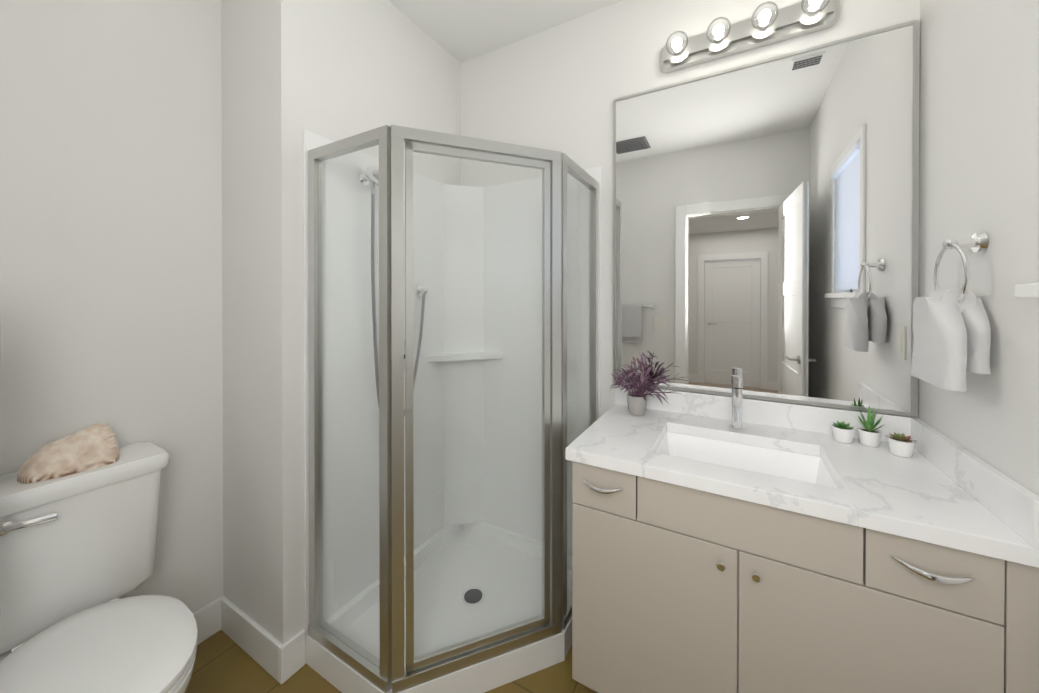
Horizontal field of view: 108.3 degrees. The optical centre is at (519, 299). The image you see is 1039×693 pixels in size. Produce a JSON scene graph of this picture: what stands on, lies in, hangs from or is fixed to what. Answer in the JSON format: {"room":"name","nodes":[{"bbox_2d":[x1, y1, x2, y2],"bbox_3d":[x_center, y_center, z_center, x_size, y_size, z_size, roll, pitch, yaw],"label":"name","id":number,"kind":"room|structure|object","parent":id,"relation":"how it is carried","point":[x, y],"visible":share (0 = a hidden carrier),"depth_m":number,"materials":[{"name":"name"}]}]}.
{"room":"bathroom","nodes":[
{"label":"bathroom","id":0,"kind":"room"},
{"bbox_2d":[0,0,222,612],"bbox_3d":[-1.576,-0.013,1.065,0.120,2.740,1.190,0,0,30],"label":"wall","id":1,"kind":"structure","parent":0,"point":[111,212],"depth_m":1.30,"materials":[{"name":"white paint"}]},
{"bbox_2d":[0,327,1,619],"bbox_3d":[-1.324,0.397,0.893,0.490,0.800,0.061,0,0,30],"label":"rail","id":2,"kind":"object","parent":1,"relation":"attached to","point":[0,358],"visible":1,"depth_m":0.81,"materials":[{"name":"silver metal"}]},
{"bbox_2d":[192,600,215,644],"bbox_3d":[-1.479,1.291,1.102,0.019,0.130,1.040,0,0,30],"label":"baseboard","id":3,"kind":"structure","parent":1,"relation":"attached to","point":[205,617],"depth_m":1.50,"materials":[{"name":"white wood"}]},
{"bbox_2d":[221,0,460,643],"bbox_3d":[-0.787,-0.017,1.881,0.445,2.740,1.010,0,0,30],"label":"wall","id":4,"kind":"structure","parent":0,"point":[332,70],"depth_m":1.44,"materials":[{"name":"white paint"}]},
{"bbox_2d":[216,596,295,683],"bbox_3d":[-1.019,1.290,1.435,0.430,0.130,0.025,0,0,30],"label":"baseboard","id":5,"kind":"structure","parent":4,"relation":"attached to","point":[274,658],"depth_m":1.40,"materials":[{"name":"white wood"}]},
{"bbox_2d":[185,630,595,692],"bbox_3d":[-0.213,1.382,0.946,2.615,0.050,2.320,0,0,30],"label":"floor","id":6,"kind":"structure","parent":0,"point":[225,663],"depth_m":1.34,"materials":[{"name":"tile"}]},
{"bbox_2d":[0,442,198,692],"bbox_3d":[-1.137,0.930,0.974,0.708,0.854,0.462,0,0,30],"label":"toilet","id":7,"kind":"object","parent":6,"relation":"on","point":[77,554],"visible":1,"depth_m":1.02,"materials":[{"name":"white ceramic"}]},
{"bbox_2d":[17,422,118,482],"bbox_3d":[-1.345,0.445,1.126,0.150,0.114,0.197,0,0,30],"label":"seashell","id":8,"kind":"object","parent":7,"relation":"on","point":[93,446],"visible":1,"depth_m":1.09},
{"bbox_2d":[303,125,600,692],"bbox_3d":[-0.207,0.361,1.595,0.842,1.985,0.932,0,0,30],"label":"shower","id":9,"kind":"object","parent":6,"relation":"on","point":[452,372],"visible":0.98,"depth_m":1.55,"materials":[{"name":"clear glass"}]},
{"bbox_2d":[565,385,1038,692],"bbox_3d":[0.736,0.874,1.237,1.013,0.963,0.628,0,0,30],"label":"bathroom vanity","id":10,"kind":"object","parent":6,"relation":"on","point":[777,547],"visible":1,"depth_m":1.00,"materials":[{"name":"beige paint"}]},
{"bbox_2d":[609,354,680,415],"bbox_3d":[0.519,0.359,1.552,0.301,0.248,0.234,0,0,30],"label":"plant","id":11,"kind":"object","parent":10,"relation":"on","point":[637,401],"visible":1,"depth_m":1.56,"materials":[{"name":"purple plant"}]},
{"bbox_2d":[729,375,744,429],"bbox_3d":[0.800,0.387,1.381,0.052,0.195,0.154,0,0,30],"label":"faucet","id":12,"kind":"object","parent":10,"relation":"on","point":[736,401],"visible":1,"depth_m":1.41,"materials":[{"name":"silver metal"}]},
{"bbox_2d":[832,421,854,443],"bbox_3d":[1.109,0.452,1.288,0.068,0.065,0.068,0,0,30],"label":"succulent","id":13,"kind":"object","parent":10,"relation":"on","point":[842,432],"visible":1,"depth_m":1.27,"materials":[{"name":"white ceramic"}]},
{"bbox_2d":[854,406,884,446],"bbox_3d":[1.173,0.418,1.257,0.081,0.133,0.072,0,0,30],"label":"succulent","id":14,"kind":"object","parent":10,"relation":"on","point":[869,435],"visible":0.98,"depth_m":1.25,"materials":[{"name":"white ceramic"}]},
{"bbox_2d":[885,432,915,457],"bbox_3d":[1.196,0.453,1.175,0.076,0.065,0.077,0,0,30],"label":"succulent","id":15,"kind":"object","parent":10,"relation":"on","point":[902,445],"visible":1,"depth_m":1.16,"materials":[{"name":"white ceramic"}]},
{"bbox_2d":[388,0,621,62],"bbox_3d":[-0.773,-1.231,-0.405,2.965,0.390,5.200,0,0,30],"label":"ceiling","id":16,"kind":"structure","parent":0,"point":[461,31],"depth_m":1.85,"materials":[{"name":"white paint"}]},
{"bbox_2d":[461,0,919,417],"bbox_3d":[0.525,-0.017,1.785,2.170,2.740,0.120,0,0,30],"label":"wall","id":17,"kind":"structure","parent":0,"point":[560,87],"depth_m":1.79,"materials":[{"name":"white paint"}]},
{"bbox_2d":[660,0,839,72],"bbox_3d":[0.851,-1.045,1.442,0.610,0.110,0.140,0,0,30],"label":"sconce","id":18,"kind":"object","parent":17,"relation":"attached to","point":[765,27],"visible":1,"depth_m":1.45,"materials":[{"name":"silver metal"}]},
{"bbox_2d":[613,19,917,416],"bbox_3d":[0.881,-0.272,1.502,1.017,1.318,0.014,0,0,30],"label":"mirror","id":19,"kind":"object","parent":17,"relation":"attached to","point":[765,228],"visible":0.88,"depth_m":1.44,"materials":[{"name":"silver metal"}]},
{"bbox_2d":[918,0,1038,495],"bbox_3d":[0.871,-0.010,0.322,0.120,2.740,2.320,0,0,30],"label":"wall","id":20,"kind":"structure","parent":0,"point":[979,117],"depth_m":0.91,"materials":[{"name":"white paint"}]},
{"bbox_2d":[910,231,990,391],"bbox_3d":[1.102,0.021,0.963,0.111,0.383,0.244,0,0,30],"label":"towel ring","id":21,"kind":"object","parent":20,"relation":"attached to","point":[952,335],"visible":1,"depth_m":0.91,"materials":[{"name":"white fabric"}]},
{"bbox_2d":[1015,283,1038,297],"bbox_3d":[0.911,-0.380,0.430,0.160,0.870,0.680,0,0,30],"label":"window","id":22,"kind":"structure","parent":20,"relation":"in","point":[1031,290],"depth_m":0.73,"materials":[{"name":"white"}]}
]}

